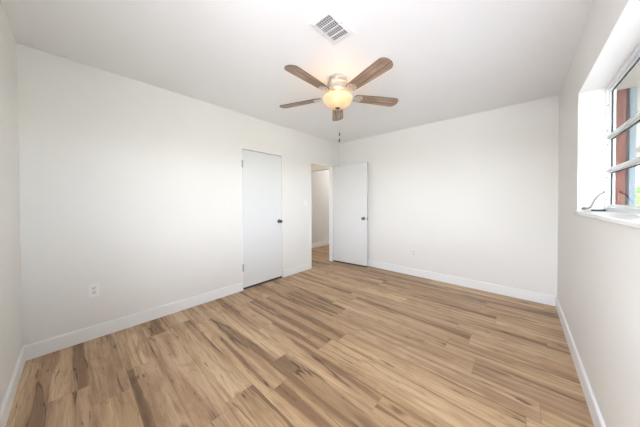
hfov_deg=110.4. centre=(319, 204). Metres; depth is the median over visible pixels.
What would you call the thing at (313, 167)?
ceiling
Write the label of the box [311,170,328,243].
wall
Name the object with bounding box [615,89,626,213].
brick pier
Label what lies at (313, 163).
trim
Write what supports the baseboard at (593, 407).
attached to the wall at (598, 266)
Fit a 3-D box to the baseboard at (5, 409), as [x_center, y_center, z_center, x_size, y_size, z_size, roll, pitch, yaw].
[-1.121,1.165,0.662,3.139,0.118,0.014,0,1,42]
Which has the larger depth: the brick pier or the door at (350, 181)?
the door at (350, 181)
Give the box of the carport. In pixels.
[636,148,639,157]
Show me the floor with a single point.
(329, 343)
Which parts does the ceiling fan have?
blade, blade, blade arm, blade, lamp shade, blade arm, blade arm, blade, blade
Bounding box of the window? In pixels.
[574,43,639,228]
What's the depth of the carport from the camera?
4.71 m
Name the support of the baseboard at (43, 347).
attached to the wall at (129, 187)
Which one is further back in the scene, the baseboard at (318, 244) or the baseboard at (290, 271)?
the baseboard at (318, 244)
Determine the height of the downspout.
2.480 m
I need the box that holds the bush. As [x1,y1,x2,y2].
[636,185,639,205]
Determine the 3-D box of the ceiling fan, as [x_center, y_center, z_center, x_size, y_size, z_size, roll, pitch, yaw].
[0.145,-0.924,2.148,1.254,0.632,1.210,0,1,42]
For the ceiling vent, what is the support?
in the ceiling at (451, 59)
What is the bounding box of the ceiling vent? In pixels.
[308,6,354,44]
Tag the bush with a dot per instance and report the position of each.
(637, 186)
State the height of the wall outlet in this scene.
0.115 m
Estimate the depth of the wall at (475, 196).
3.11 m
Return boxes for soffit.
[616,61,639,147]
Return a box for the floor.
[6,244,593,426]
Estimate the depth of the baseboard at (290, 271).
3.79 m
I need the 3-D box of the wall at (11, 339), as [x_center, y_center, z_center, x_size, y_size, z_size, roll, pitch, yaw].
[-1.115,0.005,0.528,3.341,2.440,0.150,0,1,42]
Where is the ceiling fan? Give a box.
[280,57,397,141]
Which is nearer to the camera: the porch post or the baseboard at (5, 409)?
the baseboard at (5, 409)
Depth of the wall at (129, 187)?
2.17 m
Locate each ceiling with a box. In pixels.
[1,0,592,143]
[311,164,328,171]
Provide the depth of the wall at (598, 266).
1.30 m
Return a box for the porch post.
[628,87,636,214]
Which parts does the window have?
crank arm, sill, meeting rail, meeting rail, sash, sash, sash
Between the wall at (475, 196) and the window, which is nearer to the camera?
the window
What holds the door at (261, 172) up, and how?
in the wall at (129, 187)
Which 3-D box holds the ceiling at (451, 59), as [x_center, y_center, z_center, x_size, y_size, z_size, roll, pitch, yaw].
[0.228,-1.299,2.056,3.416,0.120,4.248,0,1,42]
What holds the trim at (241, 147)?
attached to the wall at (129, 187)
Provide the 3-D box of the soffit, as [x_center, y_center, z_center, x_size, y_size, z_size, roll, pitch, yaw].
[4.519,-1.202,1.849,3.226,0.100,9.800,0,1,42]
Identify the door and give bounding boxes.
[242,149,282,289]
[333,162,367,266]
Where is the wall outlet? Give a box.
[88,283,98,297]
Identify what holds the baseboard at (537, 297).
attached to the wall at (475, 196)
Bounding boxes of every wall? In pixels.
[0,0,22,407]
[16,43,338,345]
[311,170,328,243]
[339,95,558,295]
[557,0,639,426]
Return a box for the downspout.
[625,88,629,204]
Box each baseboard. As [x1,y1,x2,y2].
[0,346,25,426]
[24,282,242,360]
[283,262,310,276]
[312,240,328,247]
[368,260,555,305]
[555,296,605,426]
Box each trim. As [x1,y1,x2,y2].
[241,147,282,281]
[310,162,332,267]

